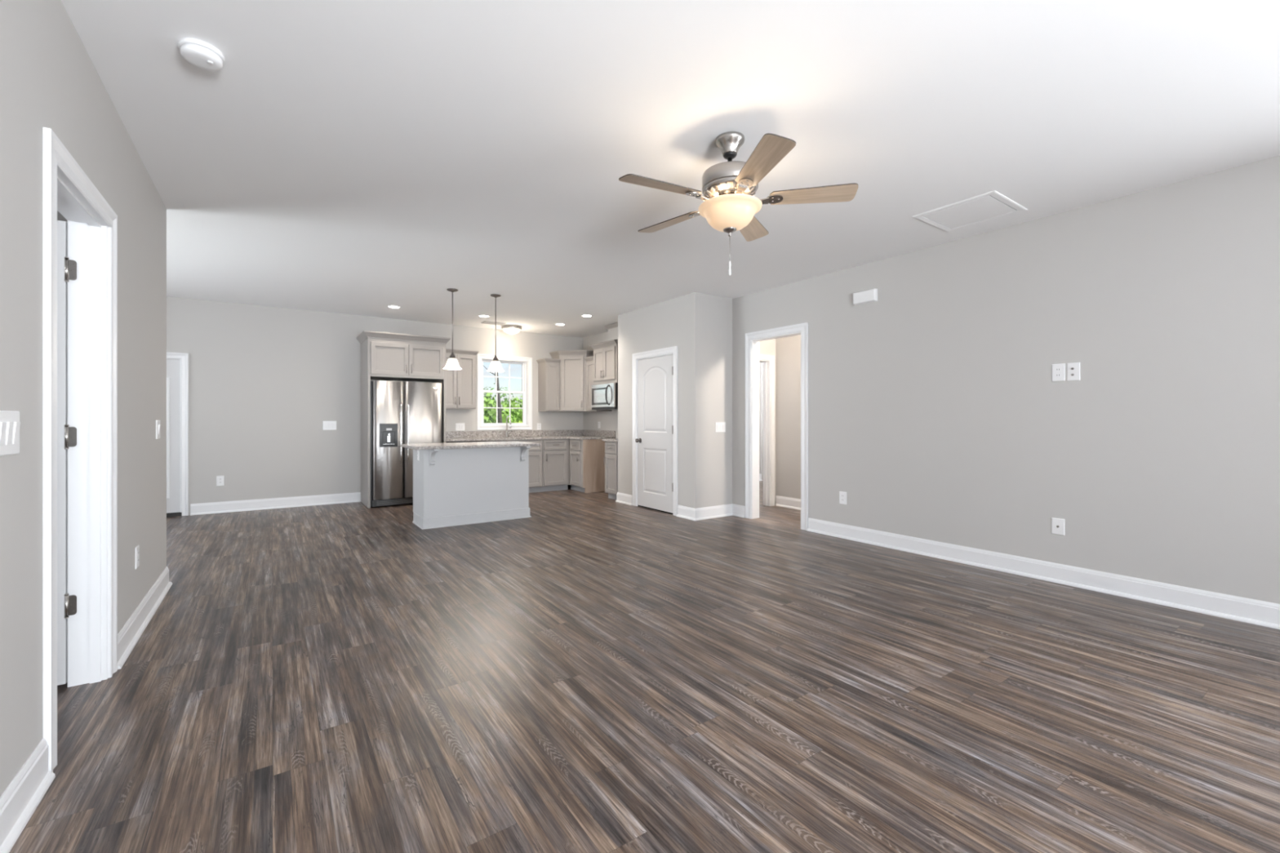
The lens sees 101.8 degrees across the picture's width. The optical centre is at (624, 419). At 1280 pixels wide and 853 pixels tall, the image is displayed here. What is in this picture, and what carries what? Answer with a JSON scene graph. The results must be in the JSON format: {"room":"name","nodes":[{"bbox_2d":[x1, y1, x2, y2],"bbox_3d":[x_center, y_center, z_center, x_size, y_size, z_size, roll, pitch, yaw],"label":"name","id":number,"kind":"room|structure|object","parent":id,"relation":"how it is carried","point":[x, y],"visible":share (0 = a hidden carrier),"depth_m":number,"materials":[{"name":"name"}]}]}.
{"room":"empty living room","nodes":[
{"label":"empty living room","id":0,"kind":"room"},
{"bbox_2d":[57,210,67,222],"bbox_3d":[-4.573,-0.160,2.865,2.833,2.743,0.130,0,0,-34],"label":"wall","id":1,"kind":"structure","parent":0,"point":[60,217],"depth_m":3.39,"materials":[{"name":"grey paint"}]},
{"bbox_2d":[0,0,166,796],"bbox_3d":[-1.143,-0.160,0.434,0.127,2.743,8.000,0,0,-34],"label":"wall","id":2,"kind":"structure","parent":0,"point":[49,78],"depth_m":1.74,"materials":[{"name":"grey paint"}]},
{"bbox_2d":[0,410,20,456],"bbox_3d":[-1.782,0.040,1.505,0.013,0.130,0.175,0,0,-34],"label":"light switch","id":3,"kind":"object","parent":2,"relation":"attached to","point":[10,424],"visible":1,"depth_m":1.51,"materials":[{"name":"white plastic"}]},
{"bbox_2d":[0,738,55,852],"bbox_3d":[-0.389,1.142,-0.541,0.030,0.140,5.540,0,0,-34],"label":"baseboard","id":4,"kind":"structure","parent":2,"relation":"attached to","point":[19,802],"depth_m":1.58,"materials":[{"name":"white paint"}]},
{"bbox_2d":[57,220,76,685],"bbox_3d":[-2.812,0.149,2.182,0.741,2.085,0.041,0,0,-31],"label":"door","id":5,"kind":"structure","parent":2,"relation":"in","point":[66,268],"depth_m":2.34,"materials":[{"name":"white paint"}]},
{"bbox_2d":[43,127,117,772],"bbox_3d":[-2.203,0.114,2.132,0.019,2.197,0.908,0,0,-34],"label":"trim","id":6,"kind":"structure","parent":2,"relation":"attached to","point":[55,155],"depth_m":1.80,"materials":[{"name":"white paint"}]},
{"bbox_2d":[57,168,107,687],"bbox_3d":[-2.263,0.147,2.091,0.129,2.130,0.750,0,0,-34],"label":"trim","id":7,"kind":"structure","parent":2,"relation":"attached to","point":[87,234],"depth_m":2.38,"materials":[{"name":"white paint"}]},
{"bbox_2d":[135,544,139,568],"bbox_3d":[-2.768,0.782,2.957,0.008,0.122,0.078,0,0,-34],"label":"wall outlet","id":8,"kind":"object","parent":2,"relation":"attached to","point":[137,548],"visible":1,"depth_m":2.95,"materials":[{"name":"white plastic"}]},
{"bbox_2d":[117,566,172,669],"bbox_3d":[-2.896,1.142,3.166,0.030,0.140,1.570,0,0,-34],"label":"baseboard","id":9,"kind":"structure","parent":2,"relation":"attached to","point":[131,633],"depth_m":2.98,"materials":[{"name":"white paint"}]},
{"bbox_2d":[155,420,160,439],"bbox_3d":[-3.130,0.067,3.497,0.013,0.125,0.120,0,0,-34],"label":"light switch","id":10,"kind":"object","parent":2,"relation":"attached to","point":[157,422],"visible":1,"depth_m":3.47,"materials":[{"name":"white plastic"}]},
{"bbox_2d":[166,296,582,515],"bbox_3d":[-4.303,-0.160,7.466,8.695,2.743,0.130,0,0,-34],"label":"wall","id":11,"kind":"structure","parent":0,"point":[264,381],"depth_m":7.14,"materials":[{"name":"grey paint"}]},
{"bbox_2d":[166,359,179,513],"bbox_3d":[-5.936,0.220,6.292,0.855,1.945,0.115,0,0,-34],"label":"door","id":12,"kind":"structure","parent":11,"relation":"in","point":[172,365],"depth_m":6.50,"materials":[{"name":"white paint"}]},
{"bbox_2d":[166,511,182,517],"bbox_3d":[-5.963,1.190,6.331,0.895,0.045,0.150,0,0,-34],"label":"trim","id":13,"kind":"structure","parent":11,"relation":"attached to","point":[169,514],"depth_m":6.48,"materials":[{"name":"brown metal"}]},
{"bbox_2d":[166,351,188,515],"bbox_3d":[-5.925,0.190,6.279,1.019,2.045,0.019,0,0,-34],"label":"trim","id":14,"kind":"structure","parent":11,"relation":"attached to","point":[184,357],"depth_m":6.54,"materials":[{"name":"white paint"}]},
{"bbox_2d":[216,475,224,485],"bbox_3d":[-5.242,0.798,6.748,0.078,0.130,0.008,0,0,-34],"label":"wall outlet","id":15,"kind":"object","parent":11,"relation":"attached to","point":[220,479],"visible":1,"depth_m":6.75,"materials":[{"name":"white plastic"}]},
{"bbox_2d":[190,492,360,515],"bbox_3d":[-4.681,1.142,7.114,1.936,0.140,0.030,0,0,-34],"label":"baseboard","id":16,"kind":"structure","parent":11,"relation":"attached to","point":[320,500],"depth_m":7.05,"materials":[{"name":"white paint"}]},
{"bbox_2d":[322,421,336,430],"bbox_3d":[-4.214,0.088,7.440,0.170,0.130,0.013,0,0,-34],"label":"light switch","id":17,"kind":"object","parent":11,"relation":"attached to","point":[326,425],"visible":1,"depth_m":7.44,"materials":[{"name":"white plastic"}]},
{"bbox_2d":[455,422,464,431],"bbox_3d":[-2.675,0.124,8.481,0.150,0.125,0.013,0,0,-34],"label":"light switch","id":18,"kind":"object","parent":11,"relation":"attached to","point":[459,426],"visible":1,"depth_m":8.48,"materials":[{"name":"white plastic"}]},
{"bbox_2d":[445,348,479,409],"bbox_3d":[-2.665,-0.627,8.273,0.611,0.927,0.366,0,0,-34],"label":"upper cabinet","id":19,"kind":"object","parent":11,"relation":"attached to","point":[460,384],"visible":0.72,"depth_m":8.19,"materials":[{"name":"paint"}]},
{"bbox_2d":[476,353,532,430],"bbox_3d":[-2.035,-0.456,8.909,0.982,1.267,0.019,0,0,-34],"label":"trim","id":20,"kind":"structure","parent":11,"relation":"attached to","point":[479,357],"depth_m":8.85,"materials":[{"name":"white paint"}]},
{"bbox_2d":[481,358,528,426],"bbox_3d":[-2.077,-0.456,8.971,0.850,1.135,0.131,0,0,-34],"label":"window","id":21,"kind":"structure","parent":11,"relation":"in","point":[524,378],"depth_m":9.07,"materials":[{"name":"white paint"}]},
{"bbox_2d":[537,422,541,430],"bbox_3d":[-1.517,0.127,9.267,0.078,0.122,0.008,0,0,-34],"label":"wall outlet","id":22,"kind":"object","parent":11,"relation":"attached to","point":[539,424],"visible":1,"depth_m":9.27,"materials":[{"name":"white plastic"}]},
{"bbox_2d":[536,358,559,411],"bbox_3d":[-1.341,-0.597,9.181,0.299,0.917,0.346,0,0,-34],"label":"upper cabinet","id":23,"kind":"object","parent":11,"relation":"attached to","point":[548,368],"visible":1,"depth_m":9.09,"materials":[{"name":"paint"}]},
{"bbox_2d":[549,350,594,412],"bbox_3d":[-0.865,-0.672,9.289,0.699,1.068,0.699,0,0,-34],"label":"upper cabinet","id":24,"kind":"object","parent":11,"relation":"attached to","point":[572,364],"visible":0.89,"depth_m":9.10,"materials":[{"name":"paint"}]},
{"bbox_2d":[8,480,1279,852],"bbox_3d":[0.282,1.262,3.510,12.000,0.100,11.900,0,0,-34],"label":"floor","id":25,"kind":"structure","parent":0,"point":[593,672],"depth_m":2.27,"materials":[{"name":"wood"}]},
{"bbox_2d":[356,330,450,507],"bbox_3d":[-3.242,0.004,7.647,1.150,2.414,0.756,0,0,-34],"label":"tall cabinet","id":26,"kind":"object","parent":25,"relation":"on","point":[384,356],"visible":0.91,"depth_m":7.35,"materials":[{"name":"paint"}]},
{"bbox_2d":[370,380,441,506],"bbox_3d":[-3.216,0.336,7.591,0.947,1.732,0.821,0,0,-34],"label":"refrigerator","id":27,"kind":"object","parent":25,"relation":"on","point":[402,412],"visible":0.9,"depth_m":7.22,"materials":[{"name":"silver metal"}]},
{"bbox_2d":[445,440,486,442],"bbox_3d":[-2.549,0.774,8.161,0.610,0.874,0.664,0,0,-34],"label":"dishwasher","id":28,"kind":"object","parent":25,"relation":"on","point":[463,441],"visible":0.16,"depth_m":7.97,"materials":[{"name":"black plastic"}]},
{"bbox_2d":[412,446,531,529],"bbox_3d":[-1.803,0.767,6.249,1.293,0.888,0.782,0,0,-34],"label":"kitchen island","id":29,"kind":"object","parent":25,"relation":"on","point":[459,486],"visible":0.89,"depth_m":6.05,"materials":[{"name":"grey paint"}]},
{"bbox_2d":[400,440,541,449],"bbox_3d":[-1.835,0.306,6.238,1.450,0.032,0.810,0,0,-34],"label":"island countertop","id":30,"kind":"structure","parent":29,"relation":"on","point":[511,443],"depth_m":6.03,"materials":[{"name":"stone"}]},
{"bbox_2d":[487,439,542,493],"bbox_3d":[-1.901,0.770,8.608,0.932,0.881,0.666,0,0,-34],"label":"base cabinet","id":31,"kind":"object","parent":25,"relation":"on","point":[535,452],"visible":0.32,"depth_m":8.56,"materials":[{"name":"paint"}]},
{"bbox_2d":[445,429,615,441],"bbox_3d":[-1.583,0.262,8.554,2.712,0.136,1.114,0,0,-34],"label":"countertop","id":32,"kind":"structure","parent":31,"relation":"on","point":[452,436],"depth_m":8.81,"materials":[{"name":"stone"}]},
{"bbox_2d":[505,415,511,436],"bbox_3d":[-1.958,0.114,8.784,0.112,0.367,0.187,0,0,-8],"label":"kitchen faucet","id":33,"kind":"object","parent":32,"relation":"on","point":[506,432],"visible":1,"depth_m":8.82,"materials":[{"name":"silver metal"}]},
{"bbox_2d":[540,438,568,491],"bbox_3d":[-1.305,0.770,9.011,0.502,0.881,0.666,0,0,-34],"label":"base cabinet","id":34,"kind":"object","parent":25,"relation":"on","point":[555,452],"visible":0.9,"depth_m":8.77,"materials":[{"name":"paint"}]},
{"bbox_2d":[568,439,604,493],"bbox_3d":[-0.595,0.770,8.897,0.658,0.881,0.553,0,0,-34],"label":"base cabinet","id":35,"kind":"object","parent":25,"relation":"on","point":[586,456],"visible":0.88,"depth_m":8.65,"materials":[{"name":"paint"}]},
{"bbox_2d":[604,440,617,499],"bbox_3d":[0.033,0.770,7.969,0.658,0.881,0.365,0,0,-34],"label":"base cabinet","id":36,"kind":"object","parent":25,"relation":"on","point":[611,459],"visible":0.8,"depth_m":7.81,"materials":[{"name":"paint"}]},
{"bbox_2d":[602,438,617,441],"bbox_3d":[0.044,0.262,7.987,0.652,0.136,0.398,0,0,-34],"label":"countertop","id":37,"kind":"structure","parent":36,"relation":"on","point":[606,439],"depth_m":7.82,"materials":[{"name":"stone"}]},
{"bbox_2d":[617,292,702,508],"bbox_3d":[0.429,-0.160,6.984,0.115,2.743,1.690,0,0,-34],"label":"wall","id":38,"kind":"structure","parent":0,"point":[676,322],"depth_m":6.50,"materials":[{"name":"grey paint"}]},
{"bbox_2d":[615,492,632,505],"bbox_3d":[-0.006,1.142,7.497,0.030,0.140,0.414,0,0,-34],"label":"baseboard","id":39,"kind":"structure","parent":38,"relation":"attached to","point":[626,499],"depth_m":7.48,"materials":[{"name":"white paint"}]},
{"bbox_2d":[635,354,672,512],"bbox_3d":[0.394,0.183,6.912,0.105,2.018,0.787,0,0,-34],"label":"door","id":40,"kind":"structure","parent":38,"relation":"in","point":[654,440],"depth_m":6.92,"materials":[{"name":"white paint"}]},
{"bbox_2d":[632,346,677,515],"bbox_3d":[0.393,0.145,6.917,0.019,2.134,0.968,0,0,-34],"label":"trim","id":41,"kind":"structure","parent":38,"relation":"attached to","point":[673,349],"depth_m":6.61,"materials":[{"name":"white paint"}]},
{"bbox_2d":[637,505,672,514],"bbox_3d":[0.447,1.203,6.954,0.088,0.018,0.784,0,0,-34],"label":"trim","id":42,"kind":"structure","parent":38,"relation":"attached to","point":[637,505],"depth_m":6.91,"materials":[{"name":"black"}]},
{"bbox_2d":[676,505,695,520],"bbox_3d":[0.762,1.142,6.361,0.030,0.140,0.344,0,0,-34],"label":"baseboard","id":43,"kind":"structure","parent":38,"relation":"attached to","point":[684,512],"depth_m":6.36,"materials":[{"name":"white paint"}]},
{"bbox_2d":[61,0,1279,337],"bbox_3d":[0.282,-1.591,3.510,12.000,0.120,11.900,0,0,-34],"label":"ceiling","id":44,"kind":"structure","parent":0,"point":[361,157],"depth_m":2.71,"materials":[{"name":"white paint"}]},
{"bbox_2d":[177,37,225,71],"bbox_3d":[-1.753,-1.504,2.158,0.152,0.053,0.152,0,0,-34],"label":"smoke detector","id":45,"kind":"object","parent":44,"relation":"attached to","point":[202,55],"visible":1,"depth_m":2.13,"materials":[{"name":"white plastic"}]},
{"bbox_2d":[386,305,401,308],"bbox_3d":[-3.126,-1.528,7.061,0.184,0.006,0.184,0,0,-34],"label":"recessed light","id":46,"kind":"object","parent":44,"relation":"in","point":[388,306],"visible":1,"depth_m":7.03,"materials":[{"name":"white plastic"}]},
{"bbox_2d":[443,288,462,369],"bbox_3d":[-2.023,-1.063,6.128,0.214,0.936,0.214,0,0,-34],"label":"pendant light","id":47,"kind":"object","parent":44,"relation":"hanging from","point":[452,363],"visible":1,"depth_m":6.10,"materials":[{"name":"white glass"}]},
{"bbox_2d":[477,314,490,317],"bbox_3d":[-2.073,-1.528,7.688,0.184,0.006,0.184,0,0,-34],"label":"recessed light","id":48,"kind":"object","parent":44,"relation":"in","point":[481,315],"visible":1,"depth_m":7.70,"materials":[{"name":"white"}]},
{"bbox_2d":[480,320,506,325],"bbox_3d":[-2.068,-1.525,8.235,0.340,0.012,0.180,0,0,-34],"label":"ceiling vent","id":49,"kind":"object","parent":44,"relation":"in","point":[484,322],"visible":1,"depth_m":8.21,"materials":[{"name":"silver metal"}]},
{"bbox_2d":[486,293,504,372],"bbox_3d":[-1.583,-1.063,6.402,0.214,0.936,0.214,0,0,-34],"label":"pendant light","id":50,"kind":"object","parent":44,"relation":"hanging from","point":[495,366],"visible":1,"depth_m":6.37,"materials":[{"name":"white glass"}]},
{"bbox_2d":[501,324,521,335],"bbox_3d":[-1.855,-1.458,8.572,0.330,0.145,0.330,0,0,-34],"label":"flush light","id":51,"kind":"object","parent":44,"relation":"attached to","point":[508,329],"visible":1,"depth_m":8.46,"materials":[{"name":"white glass"}]},
{"bbox_2d":[554,323,565,325],"bbox_3d":[-1.029,-1.528,8.358,0.184,0.006,0.184,0,0,-34],"label":"recessed light","id":52,"kind":"object","parent":44,"relation":"in","point":[558,324],"visible":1,"depth_m":8.36,"materials":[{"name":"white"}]},
{"bbox_2d":[580,314,592,316],"bbox_3d":[-0.550,-1.528,7.668,0.184,0.006,0.184,0,0,-34],"label":"recessed light","id":53,"kind":"object","parent":44,"relation":"in","point":[582,315],"visible":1,"depth_m":7.63,"materials":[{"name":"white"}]},
{"bbox_2d":[618,131,858,275],"bbox_3d":[0.544,-1.159,2.844,1.246,0.745,1.252,0,0,-34],"label":"ceiling fan","id":54,"kind":"object","parent":44,"relation":"hanging from","point":[729,188],"visible":1,"depth_m":2.74,"materials":[{"name":"brown wood"}]},
{"bbox_2d":[912,190,1027,231],"bbox_3d":[2.555,-1.527,3.853,0.560,0.008,0.540,0,0,-34],"label":"attic hatch","id":55,"kind":"object","parent":44,"relation":"attached to","point":[992,205],"visible":1,"depth_m":3.82,"materials":[{"name":"white paint"}]},
{"bbox_2d":[702,293,732,507],"bbox_3d":[1.130,-0.160,6.508,0.513,2.743,0.115,0,0,-34],"label":"wall","id":56,"kind":"structure","parent":0,"point":[717,311],"depth_m":6.45,"materials":[{"name":"grey paint"}]},
{"bbox_2d":[694,503,732,520],"bbox_3d":[1.111,1.142,6.407,0.658,0.140,0.030,0,0,-34],"label":"baseboard","id":57,"kind":"structure","parent":56,"relation":"attached to","point":[713,512],"depth_m":6.40,"materials":[{"name":"white paint"}]},
{"bbox_2d":[715,422,725,432],"bbox_3d":[1.204,0.097,6.481,0.170,0.125,0.013,0,0,-34],"label":"light switch","id":58,"kind":"object","parent":56,"relation":"attached to","point":[719,426],"visible":1,"depth_m":6.47,"materials":[{"name":"white plastic"}]},
{"bbox_2d":[759,362,760,473],"bbox_3d":[1.415,-0.160,9.480,3.035,2.743,0.120,0,0,-34],"label":"wall","id":59,"kind":"structure","parent":0,"point":[759,362],"depth_m":10.26,"materials":[{"name":"grey paint"}]},
{"bbox_2d":[760,362,763,480],"bbox_3d":[3.320,-0.160,9.479,0.120,2.743,2.015,0,0,-34],"label":"wall","id":60,"kind":"structure","parent":0,"point":[762,363],"depth_m":10.26,"materials":[{"name":"grey paint"}]},
{"bbox_2d":[759,338,775,505],"bbox_3d":[2.609,-0.160,7.713,3.035,2.743,0.115,0,0,-34],"label":"wall","id":61,"kind":"structure","parent":0,"point":[766,347],"depth_m":7.28,"materials":[{"name":"grey paint"}]},
{"bbox_2d":[759,354,774,506],"bbox_3d":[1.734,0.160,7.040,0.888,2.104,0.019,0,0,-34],"label":"trim","id":62,"kind":"structure","parent":61,"relation":"attached to","point":[762,357],"depth_m":7.27,"materials":[{"name":"white paint"}]},
{"bbox_2d":[775,334,800,499],"bbox_3d":[3.156,-0.160,5.919,0.120,2.743,3.470,0,0,-34],"label":"wall","id":63,"kind":"structure","parent":0,"point":[788,349],"depth_m":7.13,"materials":[{"name":"grey paint"}]},
{"bbox_2d":[775,495,800,510],"bbox_3d":[3.094,1.142,5.877,0.030,0.140,3.470,0,0,-34],"label":"baseboard","id":64,"kind":"structure","parent":63,"relation":"attached to","point":[781,501],"depth_m":7.13,"materials":[{"name":"white paint"}]},
{"bbox_2d":[582,155,1279,604],"bbox_3d":[2.511,-0.160,5.036,0.127,2.743,11.530,0,0,-34],"label":"wall","id":65,"kind":"structure","parent":0,"point":[937,409],"depth_m":3.79,"materials":[{"name":"grey paint"}]},
{"bbox_2d":[584,355,611,411],"bbox_3d":[-0.453,-0.604,8.995,0.346,0.932,0.338,0,0,-34],"label":"upper cabinet","id":66,"kind":"object","parent":65,"relation":"attached to","point":[589,360],"visible":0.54,"depth_m":8.95,"materials":[{"name":"paint"}]},
{"bbox_2d":[590,339,617,384],"bbox_3d":[-0.202,-0.917,8.564,0.414,0.678,0.746,0,0,-34],"label":"upper cabinet","id":67,"kind":"object","parent":65,"relation":"attached to","point":[606,353],"visible":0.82,"depth_m":8.41,"materials":[{"name":"paint"}]},
{"bbox_2d":[591,382,617,409],"bbox_3d":[-0.213,-0.369,8.517,0.482,0.412,0.700,0,0,-34],"label":"microwave","id":68,"kind":"object","parent":67,"relation":"attached to","point":[604,396],"visible":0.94,"depth_m":8.35,"materials":[{"name":"silver plastic"}]},
{"bbox_2d":[604,322,617,340],"bbox_3d":[0.052,-1.399,8.242,0.354,0.252,0.797,0,0,-34],"label":"chase","id":69,"kind":"object","parent":65,"relation":"attached to","point":[612,328],"visible":0.23,"depth_m":8.32,"materials":[{"name":"grey paint"}]},
{"bbox_2d":[732,503,745,517],"bbox_3d":[1.424,1.142,6.503,0.030,0.140,0.222,0,0,-34],"label":"baseboard","id":70,"kind":"structure","parent":65,"relation":"attached to","point":[737,510],"depth_m":6.49,"materials":[{"name":"white paint"}]},
{"bbox_2d":[751,331,800,519],"bbox_3d":[1.808,0.117,6.076,0.129,2.190,0.740,0,0,-34],"label":"trim","id":71,"kind":"structure","parent":65,"relation":"attached to","point":[754,343],"depth_m":6.36,"materials":[{"name":"white paint"}]},
{"bbox_2d":[745,322,808,530],"bbox_3d":[1.748,0.077,6.035,0.019,2.269,0.898,0,0,-34],"label":"trim","id":72,"kind":"structure","parent":65,"relation":"attached to","point":[802,327],"depth_m":5.73,"materials":[{"name":"white paint"}]},
{"bbox_2d":[839,491,846,504],"bbox_3d":[2.237,0.804,5.321,0.008,0.128,0.080,0,0,-34],"label":"wall outlet","id":73,"kind":"object","parent":65,"relation":"attached to","point":[842,495],"visible":1,"depth_m":5.32,"materials":[{"name":"white plastic"}]},
{"bbox_2d":[853,288,877,305],"bbox_3d":[2.361,-1.203,5.104,0.045,0.122,0.236,0,0,-34],"label":"door chime","id":74,"kind":"object","parent":65,"relation":"attached to","point":[870,295],"visible":1,"depth_m":5.08,"materials":[{"name":"white plastic"}]},
{"bbox_2d":[807,517,1279,629],"bbox_3d":[3.837,1.142,2.936,0.030,0.140,6.565,0,0,-34],"label":"baseboard","id":75,"kind":"structure","parent":65,"relation":"attached to","point":[1257,612],"depth_m":3.75,"materials":[{"name":"white paint"}]},
{"bbox_2d":[1051,517,1064,535],"bbox_3d":[3.219,0.796,3.860,0.018,0.120,0.078,0,0,-34],"label":"cable plate","id":76,"kind":"object","parent":65,"relation":"attached to","point":[1057,524],"visible":1,"depth_m":3.86,"materials":[{"name":"white plastic"}]},
{"bbox_2d":[1052,363,1065,381],"bbox_3d":[3.224,-0.348,3.861,0.008,0.130,0.078,0,0,-34],"label":"wall outlet","id":77,"kind":"object","parent":65,"relation":"attached to","point":[1058,370],"visible":1,"depth_m":3.86,"materials":[{"name":"white plastic"}]},
{"bbox_2d":[1066,362,1079,381],"bbox_3d":[3.270,-0.348,3.785,0.018,0.130,0.075,0,0,-34],"label":"cable plate","id":78,"kind":"object","parent":65,"relation":"attached to","point":[1073,368],"visible":1,"depth_m":3.79,"materials":[{"name":"white plastic"}]},
{"label":"outside","id":79,"kind":"structure","parent":0,"visible":0},
{"bbox_3d":[-27.674,2.312,40.921,120.000,0.200,81.200,0,0,-34],"label":"ground","id":80,"kind":"structure","parent":79,"visible":0},
{"bbox_2d":[484,413,495,422],"bbox_3d":[-4.421,0.930,14.956,1.879,2.591,1.925,0,0,-34],"label":"leafy tree","id":81,"kind":"object","parent":80,"relation":"on","point":[486,418],"visible":0.02,"depth_m":15.71,"materials":[{"name":"green plant"}]},
{"bbox_2d":[484,366,502,422],"bbox_3d":[-3.847,-0.787,15.434,0.708,6.002,0.230,0,0,-34],"label":"bare tree","id":82,"kind":"object","parent":80,"relation":"on","point":[499,404],"visible":0.18,"depth_m":15.42,"materials":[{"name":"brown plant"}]},
{"bbox_2d":[483,382,514,411],"bbox_3d":[-9.030,0.071,29.907,4.689,4.305,4.533,0,0,-34],"label":"leafy tree","id":83,"kind":"object","parent":80,"relation":"on","point":[501,396],"visible":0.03,"depth_m":29.69,"materials":[{"name":"green plant"}]},
{"bbox_2d":[484,392,517,422],"bbox_3d":[-5.039,0.517,19.462,2.268,3.413,2.657,0,0,-34],"label":"leafy tree","id":84,"kind":"object","parent":80,"relation":"on","point":[488,402],"visible":0.19,"depth_m":18.73,"materials":[{"name":"green plant"}]},
{"bbox_2d":[502,395,522,422],"bbox_3d":[-5.098,0.539,25.567,2.678,3.395,2.753,0,0,-22],"label":"leafy tree","id":85,"kind":"object","parent":80,"relation":"on","point":[513,403],"visible":0.07,"depth_m":24.71,"materials":[{"name":"green plant"}]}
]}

